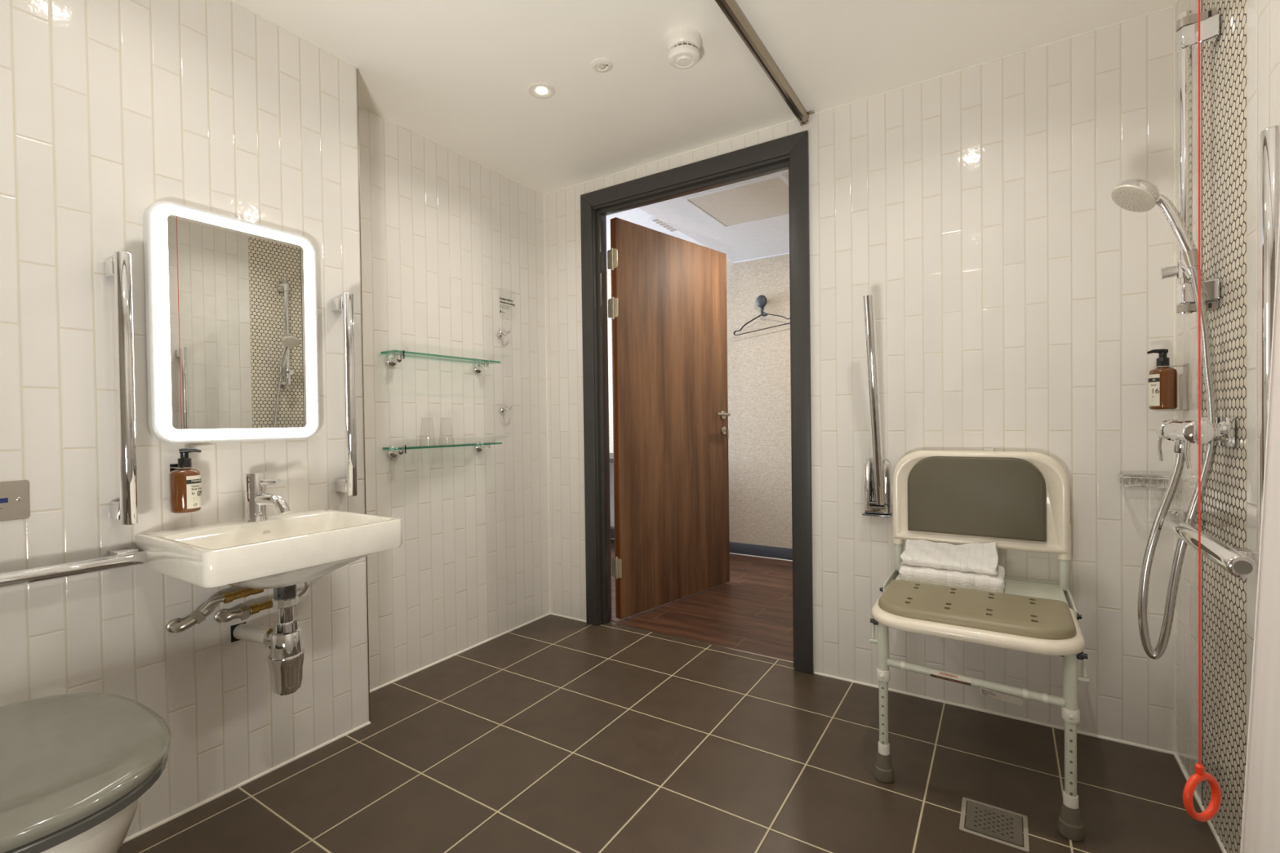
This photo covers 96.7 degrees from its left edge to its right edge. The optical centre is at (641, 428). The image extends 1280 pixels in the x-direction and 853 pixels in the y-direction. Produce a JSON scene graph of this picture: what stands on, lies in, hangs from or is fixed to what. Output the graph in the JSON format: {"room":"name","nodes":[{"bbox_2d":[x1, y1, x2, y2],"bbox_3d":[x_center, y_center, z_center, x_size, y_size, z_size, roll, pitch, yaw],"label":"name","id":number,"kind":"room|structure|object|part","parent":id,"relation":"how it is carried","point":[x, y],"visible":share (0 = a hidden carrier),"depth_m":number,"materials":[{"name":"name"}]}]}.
{"room":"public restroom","nodes":[
{"label":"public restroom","id":0,"kind":"room"},
{"bbox_2d":[0,0,368,838],"bbox_3d":[-1.666,-0.088,1.271,0.400,2.289,1.958,0,1,32],"label":"wall","id":1,"kind":"structure","parent":0,"point":[110,110],"depth_m":1.49,"materials":[{"name":"tile"}]},
{"bbox_2d":[0,480,30,521],"bbox_3d":[-1.442,0.163,1.243,0.004,0.088,0.148,0,1,32],"label":"plate","id":2,"kind":"object","parent":1,"relation":"attached to","point":[14,495],"visible":1,"depth_m":1.29,"materials":[{"name":"metal"}]},
{"bbox_2d":[0,546,146,588],"bbox_3d":[-1.439,0.327,1.172,0.086,0.037,0.660,0,1,32],"label":"grab rail","id":3,"kind":"object","parent":1,"relation":"attached to","point":[117,558],"visible":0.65,"depth_m":1.31,"materials":[{"name":"silver metal"}]},
{"bbox_2d":[103,250,137,525],"bbox_3d":[-1.288,-0.097,1.413,0.086,0.668,0.035,0,1,32],"label":"grab rail","id":4,"kind":"object","parent":1,"relation":"attached to","point":[118,268],"visible":1,"depth_m":1.39,"materials":[{"name":"silver metal"}]},
{"bbox_2d":[168,448,201,513],"bbox_3d":[-1.223,0.138,1.526,0.072,0.170,0.066,0,1,32],"label":"soap dispenser","id":5,"kind":"object","parent":1,"relation":"attached to","point":[184,482],"visible":1,"depth_m":1.51,"materials":[{"name":"brown plastic"}]},
{"bbox_2d":[165,587,263,632],"bbox_3d":[-1.157,0.472,1.595,0.268,0.146,0.060,-1,1,-43],"label":"supply pipe","id":6,"kind":"object","parent":1,"relation":"attached to","point":[197,616],"visible":0.73,"depth_m":1.54,"materials":[{"name":"metal"}]},
{"bbox_2d":[142,200,319,443],"bbox_3d":[-1.162,-0.283,1.653,0.037,0.640,0.427,0,1,32],"label":"mirror","id":7,"kind":"object","parent":1,"relation":"attached to","point":[232,349],"visible":1,"depth_m":1.61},
{"bbox_2d":[122,721,370,844],"bbox_3d":[-1.482,1.054,1.179,0.013,0.013,1.960,0,1,32],"label":"trim","id":8,"kind":"structure","parent":1,"relation":"attached to","point":[164,821],"depth_m":1.66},
{"bbox_2d":[213,582,308,622],"bbox_3d":[-1.111,0.473,1.672,0.230,0.152,0.056,-1,1,-41],"label":"supply pipe","id":9,"kind":"object","parent":1,"relation":"attached to","point":[244,612],"visible":0.68,"depth_m":1.62,"materials":[{"name":"metal"}]},
{"bbox_2d":[134,508,402,589],"bbox_3d":[-0.992,0.337,1.556,0.425,0.141,0.488,0,1,32],"label":"basin","id":10,"kind":"object","parent":1,"relation":"attached to","point":[291,548],"visible":0.96,"depth_m":1.46,"materials":[{"name":"ceramic"}]},
{"bbox_2d":[244,471,290,521],"bbox_3d":[-1.071,0.197,1.642,0.162,0.138,0.060,-1,1,16],"label":"tap","id":11,"kind":"object","parent":10,"relation":"on","point":[256,498],"visible":1,"depth_m":1.63,"materials":[{"name":"silver metal"}]},
{"bbox_3d":[-1.072,0.154,1.639,0.072,0.017,0.016,-1,1,19],"label":"lever","id":12,"kind":"part","parent":11,"relation":"part of","materials":[{"name":"silver metal"}]},
{"bbox_3d":[-1.053,0.216,1.627,0.118,0.061,0.037,0,1,24],"label":"spout","id":13,"kind":"part","parent":11,"relation":"part of","materials":[{"name":"silver metal"}]},
{"bbox_2d":[230,584,305,695],"bbox_3d":[-1.048,0.562,1.599,0.288,0.308,0.088,0,1,32],"label":"trap","id":14,"kind":"object","parent":10,"relation":"attached to","point":[286,660],"visible":0.84,"depth_m":1.52,"materials":[{"name":"silver metal"}]},
{"bbox_2d":[267,648,305,695],"bbox_3d":[-0.962,0.663,1.546,0.087,0.104,0.087,0,1,32],"label":"cup","id":15,"kind":"object","parent":14,"relation":"on","point":[286,669],"depth_m":1.52,"materials":[{"name":"silver metal"}]},
{"bbox_2d":[229,0,357,68],"bbox_3d":[-1.512,-1.234,1.150,0.008,0.008,1.960,0,1,32],"label":"trim","id":16,"kind":"structure","parent":1,"relation":"attached to","point":[233,1],"depth_m":1.79,"materials":[{"name":"white paint"}]},
{"bbox_2d":[331,292,357,496],"bbox_3d":[-0.982,-0.111,1.893,0.086,0.669,0.035,0,1,32],"label":"grab rail","id":17,"kind":"object","parent":1,"relation":"attached to","point":[344,304],"visible":1,"depth_m":1.87,"materials":[{"name":"silver metal"}]},
{"bbox_2d":[356,68,370,721],"bbox_3d":[-0.974,-0.107,1.992,0.010,2.289,0.003,0,1,32],"label":"trim","id":18,"kind":"structure","parent":1,"relation":"attached to","point":[357,68],"depth_m":1.99,"materials":[{"name":"metal"}]},
{"bbox_2d":[358,106,549,689],"bbox_3d":[-0.912,-0.116,2.657,0.180,2.289,1.192,0,1,32],"label":"wall","id":19,"kind":"structure","parent":0,"point":[445,235],"depth_m":2.56,"materials":[{"name":"tile"}]},
{"bbox_2d":[381,350,500,374],"bbox_3d":[-0.855,-0.286,2.489,0.096,0.067,0.559,0,1,32],"label":"glass shelf","id":20,"kind":"object","parent":19,"relation":"attached to","point":[391,360],"visible":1,"depth_m":2.41,"materials":[{"name":"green glass"}]},
{"bbox_3d":[-0.854,-0.307,2.488,0.093,0.008,0.559,0,1,32],"label":"glass pane","id":21,"kind":"part","parent":20,"relation":"part of","materials":[{"name":"clear glass"}]},
{"bbox_2d":[382,440,502,458],"bbox_3d":[-0.850,0.092,2.494,0.096,0.056,0.559,0,1,32],"label":"glass shelf","id":22,"kind":"object","parent":19,"relation":"attached to","point":[393,451],"visible":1,"depth_m":2.38,"materials":[{"name":"green glass"}]},
{"bbox_3d":[-0.849,0.076,2.493,0.093,0.008,0.559,0,1,32],"label":"glass pane","id":23,"kind":"part","parent":22,"relation":"part of","materials":[{"name":"clear glass"}]},
{"bbox_2d":[358,104,543,195],"bbox_3d":[-0.851,-1.260,2.594,0.008,0.008,1.192,0,1,32],"label":"trim","id":24,"kind":"structure","parent":19,"relation":"attached to","point":[358,104],"depth_m":2.54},
{"bbox_2d":[369,613,550,693],"bbox_3d":[-0.821,1.027,2.623,0.013,0.013,1.192,0,1,32],"label":"trim","id":25,"kind":"structure","parent":19,"relation":"attached to","point":[548,614],"depth_m":2.57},
{"bbox_2d":[497,328,510,337],"bbox_3d":[-0.682,-0.468,2.812,0.042,0.041,0.072,0,1,32],"label":"robe hook","id":26,"kind":"object","parent":19,"relation":"attached to","point":[500,334],"visible":1,"depth_m":2.80,"materials":[{"name":"silver metal"}]},
{"bbox_2d":[499,404,511,413],"bbox_3d":[-0.674,-0.096,2.822,0.042,0.041,0.072,0,1,32],"label":"robe hook","id":27,"kind":"object","parent":19,"relation":"attached to","point":[502,410],"visible":1,"depth_m":2.81,"materials":[{"name":"silver metal"}]},
{"bbox_2d":[499,297,515,312],"bbox_3d":[-0.673,-0.624,2.865,0.001,0.152,0.112,0,1,32],"label":"notice","id":28,"kind":"object","parent":19,"relation":"attached to","point":[500,297],"visible":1,"depth_m":2.85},
{"bbox_2d":[605,208,706,268],"bbox_3d":[-1.101,-1.454,4.589,3.225,0.080,1.710,0,1,32],"label":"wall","id":29,"kind":"structure","parent":0,"point":[636,215],"depth_m":3.93,"materials":[{"name":"white paint"}]},
{"bbox_2d":[648,217,678,232],"bbox_3d":[0.229,-1.416,3.927,0.220,0.016,0.320,0,1,32],"label":"ceiling vent","id":30,"kind":"object","parent":29,"relation":"in","point":[653,220],"visible":0.36,"depth_m":3.94,"materials":[{"name":"white metal"}]},
{"bbox_2d":[117,538,1222,852],"bbox_3d":[-0.964,1.080,2.628,5.542,0.100,5.160,0,1,32],"label":"floor","id":31,"kind":"structure","parent":0,"point":[550,733],"depth_m":1.73,"materials":[{"name":"tile"}]},
{"bbox_2d":[0,693,171,852],"bbox_3d":[-1.174,0.822,1.045,0.661,0.460,0.434,0,1,32],"label":"toilet","id":32,"kind":"object","parent":31,"relation":"on","point":[77,769],"visible":1,"depth_m":1.00,"materials":[{"name":"ceramic"}]},
{"bbox_3d":[-1.152,0.634,1.026,0.594,0.023,0.426,0,1,32],"label":"seat","id":33,"kind":"part","parent":32,"relation":"part of","materials":[{"name":"grey plastic"}]},
{"bbox_2d":[609,453,614,526],"bbox_3d":[-0.323,0.609,4.748,0.950,0.770,0.640,0,1,32],"label":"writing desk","id":34,"kind":"object","parent":31,"relation":"on","point":[611,459],"visible":0.02,"depth_m":5.04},
{"bbox_2d":[869,448,1089,841],"bbox_3d":[1.022,0.545,1.761,0.541,0.937,0.648,0,1,32],"label":"chair","id":35,"kind":"object","parent":31,"relation":"on","point":[1015,500],"visible":0.99,"depth_m":1.83,"materials":[{"name":"plastic"}]},
{"bbox_3d":[0.704,0.642,1.659,0.030,0.176,0.030,0,1,32],"label":"leg","id":36,"kind":"part","parent":35,"relation":"part of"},
{"bbox_3d":[0.955,0.469,2.117,0.027,0.116,0.027,0,1,32],"label":"post","id":37,"kind":"part","parent":35,"relation":"part of","materials":[{"name":"white metal"}]},
{"bbox_2d":[898,564,1004,593],"bbox_3d":[1.046,0.492,1.921,0.304,0.060,0.189,0,1,32],"label":"folded towel","id":38,"kind":"object","parent":35,"relation":"on","point":[945,577],"visible":0.65,"depth_m":1.85,"materials":[{"name":"white fabric"}]},
{"bbox_2d":[900,538,998,575],"bbox_3d":[1.040,0.424,1.927,0.282,0.077,0.172,0,1,32],"label":"folded towel","id":39,"kind":"object","parent":38,"relation":"on","point":[977,557],"visible":1,"depth_m":1.91,"materials":[{"name":"white fabric"}]},
{"bbox_3d":[0.951,0.540,1.644,0.507,0.030,0.375,0,1,32],"label":"seat","id":40,"kind":"part","parent":35,"relation":"part of","materials":[{"name":"plastic"}]},
{"bbox_3d":[1.161,0.245,1.983,0.530,0.330,0.047,0,1,32],"label":"backrest","id":41,"kind":"part","parent":35,"relation":"part of","materials":[{"name":"plastic"}]},
{"bbox_2d":[895,573,1067,604],"bbox_3d":[1.112,0.527,1.895,0.480,0.012,0.277,0,1,32],"label":"seat","id":42,"kind":"object","parent":35,"relation":"attached to","point":[1053,590],"depth_m":1.85,"materials":[{"name":"beige plastic"}]},
{"bbox_3d":[1.374,0.467,1.850,0.027,0.116,0.027,0,1,32],"label":"post","id":43,"kind":"part","parent":35,"relation":"part of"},
{"bbox_3d":[1.073,0.640,1.424,0.030,0.176,0.030,0,1,32],"label":"leg","id":44,"kind":"part","parent":35,"relation":"part of","materials":[{"name":"white metal"}]},
{"bbox_2d":[959,797,1029,852],"bbox_3d":[0.910,1.018,1.471,0.148,0.002,0.147,0,1,32],"label":"floor drain","id":45,"kind":"object","parent":31,"relation":"on","point":[987,821],"visible":1,"depth_m":1.47,"materials":[{"name":"metal"}]},
{"bbox_2d":[606,253,792,548],"bbox_3d":[0.065,-0.263,4.945,4.800,2.500,0.100,0,1,32],"label":"wall","id":46,"kind":"structure","parent":0,"point":[759,379],"depth_m":4.36,"materials":[{"name":"paint"}]},
{"bbox_2d":[610,528,792,559],"bbox_3d":[0.008,0.944,4.939,4.700,0.088,0.014,0,1,32],"label":"baseboard","id":47,"kind":"structure","parent":46,"relation":"attached to","point":[780,553],"depth_m":4.36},
{"bbox_2d":[610,537,792,561],"bbox_3d":[0.005,0.988,4.933,4.700,0.008,0.008,0,1,32],"label":"trim","id":48,"kind":"structure","parent":46,"relation":"attached to","point":[611,538],"depth_m":4.36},
{"bbox_2d":[733,252,789,263],"bbox_3d":[1.343,-1.299,4.050,1.475,0.016,0.016,0,1,32],"label":"trim","id":49,"kind":"structure","parent":46,"relation":"attached to","point":[788,252],"depth_m":4.32,"materials":[{"name":"white paint"}]},
{"bbox_2d":[755,294,767,316],"bbox_3d":[0.910,-0.920,4.289,0.088,0.163,0.075,0,1,32],"label":"coat hook","id":50,"kind":"object","parent":46,"relation":"attached to","point":[761,301],"visible":1,"depth_m":4.26,"materials":[{"name":"grey metal"}]},
{"bbox_2d":[733,311,790,335],"bbox_3d":[0.910,-0.793,4.262,0.474,0.157,0.023,0,1,32],"label":"hanger","id":51,"kind":"object","parent":50,"relation":"hanging from","point":[741,328],"visible":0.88,"depth_m":4.28,"materials":[{"name":"black metal"}]},
{"bbox_3d":[0.909,-0.954,4.289,0.086,0.094,0.075,0,1,32],"label":"knob","id":52,"kind":"part","parent":50,"relation":"part of","materials":[{"name":"grey metal"}]},
{"bbox_3d":[0.921,-0.883,4.280,0.033,0.090,0.064,-1,1,-32],"label":"hook stem","id":53,"kind":"part","parent":50,"relation":"part of","materials":[{"name":"grey metal"}]},
{"bbox_2d":[233,0,1175,262],"bbox_3d":[0.074,-1.365,1.857,2.942,0.220,5.060,0,1,32],"label":"ceiling","id":54,"kind":"structure","parent":0,"point":[457,74],"depth_m":1.97,"materials":[{"name":"paint"}]},
{"bbox_2d":[528,82,555,98],"bbox_3d":[-0.372,-1.258,2.125,0.100,0.006,0.100,0,1,32],"label":"recessed light","id":55,"kind":"object","parent":54,"relation":"in","point":[537,90],"visible":1,"depth_m":2.12,"materials":[{"name":"white plastic"}]},
{"bbox_2d":[591,57,613,72],"bbox_3d":[-0.137,-1.256,1.978,0.076,0.018,0.076,0,1,32],"label":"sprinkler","id":56,"kind":"object","parent":54,"relation":"in","point":[599,64],"visible":1,"depth_m":1.97,"materials":[{"name":"white plastic"}]},
{"bbox_2d":[666,26,701,69],"bbox_3d":[0.137,-1.225,1.849,0.112,0.078,0.112,0,1,32],"label":"smoke detector","id":57,"kind":"object","parent":54,"relation":"attached to","point":[682,43],"visible":1,"depth_m":1.81,"materials":[{"name":"white plastic"}]},
{"bbox_2d":[681,173,789,228],"bbox_3d":[0.618,-1.277,3.243,0.570,0.007,0.580,0,1,32],"label":"access hatch","id":58,"kind":"object","parent":54,"relation":"attached to","point":[764,198],"visible":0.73,"depth_m":3.20,"materials":[{"name":"beige paint"}]},
{"bbox_2d":[715,0,814,125],"bbox_3d":[-0.163,-1.232,1.002,0.060,0.034,3.138,0,1,32],"label":"track","id":59,"kind":"object","parent":54,"relation":"attached to","point":[731,10],"visible":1,"depth_m":1.91,"materials":[{"name":"metal"}]},
{"bbox_2d":[1182,0,1221,822],"bbox_3d":[0.934,-0.300,0.954,0.080,1.926,0.080,0,1,32],"label":"pull cord","id":60,"kind":"object","parent":54,"relation":"hanging from","point":[1200,775],"visible":1,"depth_m":0.96,"materials":[{"name":"red fabric"}]},
{"bbox_3d":[0.934,-0.335,0.954,0.003,1.817,0.003,0,1,32],"label":"cord","id":61,"kind":"part","parent":60,"relation":"part of","materials":[{"name":"red plastic"}]},
{"bbox_2d":[1240,205,1279,852],"bbox_3d":[0.755,-0.142,0.584,0.082,2.229,0.240,-1,1,-44],"label":"shower curtain","id":62,"kind":"object","parent":54,"relation":"hanging from","point":[1260,825],"visible":1,"depth_m":0.66,"materials":[{"name":"white fabric"}]},
{"bbox_2d":[544,8,1173,751],"bbox_3d":[0.628,-0.133,2.442,2.648,2.289,0.100,0,1,32],"label":"wall","id":63,"kind":"structure","parent":0,"point":[1018,307],"depth_m":1.99,"materials":[{"name":"tile"}]},
{"bbox_2d":[542,195,551,613],"bbox_3d":[-0.516,-0.127,3.111,0.008,2.289,0.008,0,1,32],"label":"trim","id":64,"kind":"structure","parent":63,"relation":"attached to","point":[543,195],"depth_m":3.11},
{"bbox_2d":[550,612,586,622],"bbox_3d":[-0.390,1.016,3.055,0.264,0.013,0.013,0,1,32],"label":"trim","id":65,"kind":"structure","parent":63,"relation":"attached to","point":[553,614],"depth_m":3.05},
{"bbox_2d":[580,130,813,674],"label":"door","id":66,"kind":"structure","parent":63,"relation":"in","point":[667,306],"depth_m":3.03,"materials":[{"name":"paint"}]},
{"bbox_3d":[0.503,-0.085,3.552,0.064,0.052,0.153,0,1,45],"label":"handle","id":67,"kind":"part","parent":66,"relation":"part of","materials":[{"name":"silver metal"}]},
{"bbox_2d":[608,621,793,662],"bbox_3d":[0.241,1.017,2.721,1.080,0.012,0.010,0,1,32],"label":"trim","id":68,"kind":"structure","parent":63,"relation":"attached to","point":[608,621],"depth_m":2.68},
{"bbox_2d":[543,5,1173,195],"bbox_3d":[0.544,-1.276,2.413,2.548,0.008,0.008,0,1,32],"label":"trim","id":69,"kind":"structure","parent":63,"relation":"attached to","point":[1171,6],"depth_m":2.12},
{"bbox_2d":[862,294,892,517],"bbox_3d":[0.859,-0.073,2.118,0.101,0.816,0.201,0,1,32],"label":"support rail","id":70,"kind":"object","parent":63,"relation":"attached to","point":[877,470],"visible":1,"depth_m":2.12,"materials":[{"name":"silver metal"}]},
{"bbox_3d":[0.903,0.223,2.184,0.093,0.210,0.052,0,1,32],"label":"wall plate","id":71,"kind":"part","parent":70,"relation":"part of","materials":[{"name":"silver metal"}]},
{"bbox_2d":[813,671,1174,755],"bbox_3d":[1.181,1.008,2.055,1.107,0.013,0.013,0,1,32],"label":"trim","id":72,"kind":"structure","parent":63,"relation":"attached to","point":[815,673],"depth_m":1.99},
{"bbox_2d":[1117,474,1170,488],"bbox_3d":[1.551,0.162,1.748,0.133,0.032,0.090,0,1,32],"label":"basket","id":73,"kind":"object","parent":63,"relation":"attached to","point":[1138,477],"visible":0.77,"depth_m":1.75,"materials":[{"name":"silver metal"}]},
{"bbox_3d":[1.569,0.153,1.786,0.097,0.016,0.006,0,1,32],"label":"fixing plate","id":74,"kind":"part","parent":73,"relation":"part of","materials":[{"name":"silver metal"}]},
{"bbox_2d":[1173,6,1176,752],"bbox_3d":[1.633,-0.138,1.743,0.008,2.289,0.008,0,1,32],"label":"trim","id":75,"kind":"structure","parent":63,"relation":"attached to","point":[1174,7],"depth_m":1.74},
{"bbox_2d":[1175,0,1279,802],"bbox_3d":[0.830,-0.110,0.388,0.100,2.289,3.150,0,1,32],"label":"wall","id":76,"kind":"structure","parent":0,"point":[1263,16],"depth_m":1.24,"materials":[{"name":"tile"}]},
{"bbox_2d":[1146,348,1189,411],"bbox_3d":[1.527,-0.141,1.657,0.088,0.181,0.062,0,1,32],"label":"soap dispenser","id":77,"kind":"object","parent":76,"relation":"attached to","point":[1162,380],"visible":1,"depth_m":1.64,"materials":[{"name":"brown plastic"}]},
{"bbox_3d":[1.521,-0.119,1.661,0.062,0.128,0.062,0,1,32],"label":"glass","id":78,"kind":"part","parent":77,"relation":"part of","materials":[{"name":"brown glass"}]},
{"bbox_2d":[1160,7,1219,315],"bbox_3d":[1.355,-0.658,1.412,0.101,0.745,0.074,0,1,32],"label":"riser rail","id":79,"kind":"object","parent":76,"relation":"attached to","point":[1187,25],"visible":0.91,"depth_m":1.41,"materials":[{"name":"silver metal"}]},
{"bbox_2d":[1111,177,1218,659],"bbox_3d":[1.294,-0.029,1.418,0.096,1.209,0.200,-1,1,-32],"label":"shower","id":80,"kind":"object","parent":79,"relation":"attached to","point":[1135,195],"visible":0.96,"depth_m":1.40,"materials":[{"name":"silver metal"}]},
{"bbox_3d":[1.316,-0.515,1.420,0.099,0.178,0.032,0,1,45],"label":"handle","id":81,"kind":"part","parent":80,"relation":"part of","materials":[{"name":"silver metal"}]},
{"bbox_3d":[1.356,-0.658,1.420,0.025,0.745,0.025,0,1,32],"label":"rail","id":82,"kind":"part","parent":79,"relation":"part of","materials":[{"name":"silver metal"}]},
{"bbox_3d":[1.376,-0.336,1.412,0.070,0.050,0.062,0,1,32],"label":"rail mount","id":83,"kind":"part","parent":79,"relation":"part of","materials":[{"name":"silver metal"}]},
{"bbox_3d":[1.368,-0.967,1.404,0.070,0.052,0.062,0,1,32],"label":"rail mount","id":84,"kind":"part","parent":79,"relation":"part of","materials":[{"name":"silver metal"}]},
{"bbox_2d":[1155,417,1235,468],"bbox_3d":[1.354,0.031,1.397,0.094,0.118,0.290,0,1,32],"label":"shower mixer","id":85,"kind":"object","parent":76,"relation":"attached to","point":[1183,433],"visible":0.88,"depth_m":1.30,"materials":[{"name":"silver metal"}]},
{"bbox_3d":[1.395,0.052,1.531,0.010,0.071,0.012,-1,1,-42],"label":"control lever","id":86,"kind":"part","parent":85,"relation":"part of","materials":[{"name":"silver metal"}]},
{"bbox_2d":[1173,438,1184,453],"bbox_3d":[1.332,0.042,1.406,0.027,0.038,0.027,0,1,32],"label":"outlet","id":87,"kind":"object","parent":85,"relation":"attached to","point":[1179,446],"depth_m":1.40,"materials":[{"name":"silver metal"}]},
{"bbox_3d":[1.249,0.057,1.302,0.010,0.071,0.012,-1,1,-42],"label":"control lever","id":88,"kind":"part","parent":85,"relation":"part of","materials":[{"name":"silver metal"}]},
{"bbox_2d":[1173,752,1226,852],"bbox_3d":[1.018,1.026,0.767,0.013,0.013,2.350,0,1,32],"label":"trim","id":89,"kind":"structure","parent":76,"relation":"attached to","point":[1216,837],"depth_m":1.52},
{"bbox_2d":[1201,49,1202,804],"bbox_3d":[1.481,-0.133,1.505,0.002,2.289,0.003,0,1,32],"label":"trim","id":90,"kind":"structure","parent":76,"relation":"attached to","point":[1202,50],"depth_m":1.50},
{"bbox_2d":[1150,507,1259,577],"bbox_3d":[1.286,0.245,1.288,0.101,0.041,0.656,0,1,32],"label":"grab rail","id":91,"kind":"object","parent":76,"relation":"attached to","point":[1240,562],"visible":0.83,"depth_m":1.13,"materials":[{"name":"silver metal"}]},
{"bbox_2d":[1201,0,1246,852],"bbox_3d":[1.395,-0.130,1.368,0.002,2.289,0.320,0,1,32],"label":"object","id":92,"kind":"structure","parent":76,"relation":"attached to","point":[1224,64],"depth_m":1.34,"materials":[{"name":"tile"}]},
{"bbox_2d":[1259,124,1279,524],"bbox_3d":[1.069,-0.166,0.932,0.080,0.660,0.035,0,1,32],"label":"grab rail","id":93,"kind":"object","parent":76,"relation":"attached to","point":[1270,136],"visible":0.57,"depth_m":0.94,"materials":[{"name":"silver metal"}]}
]}

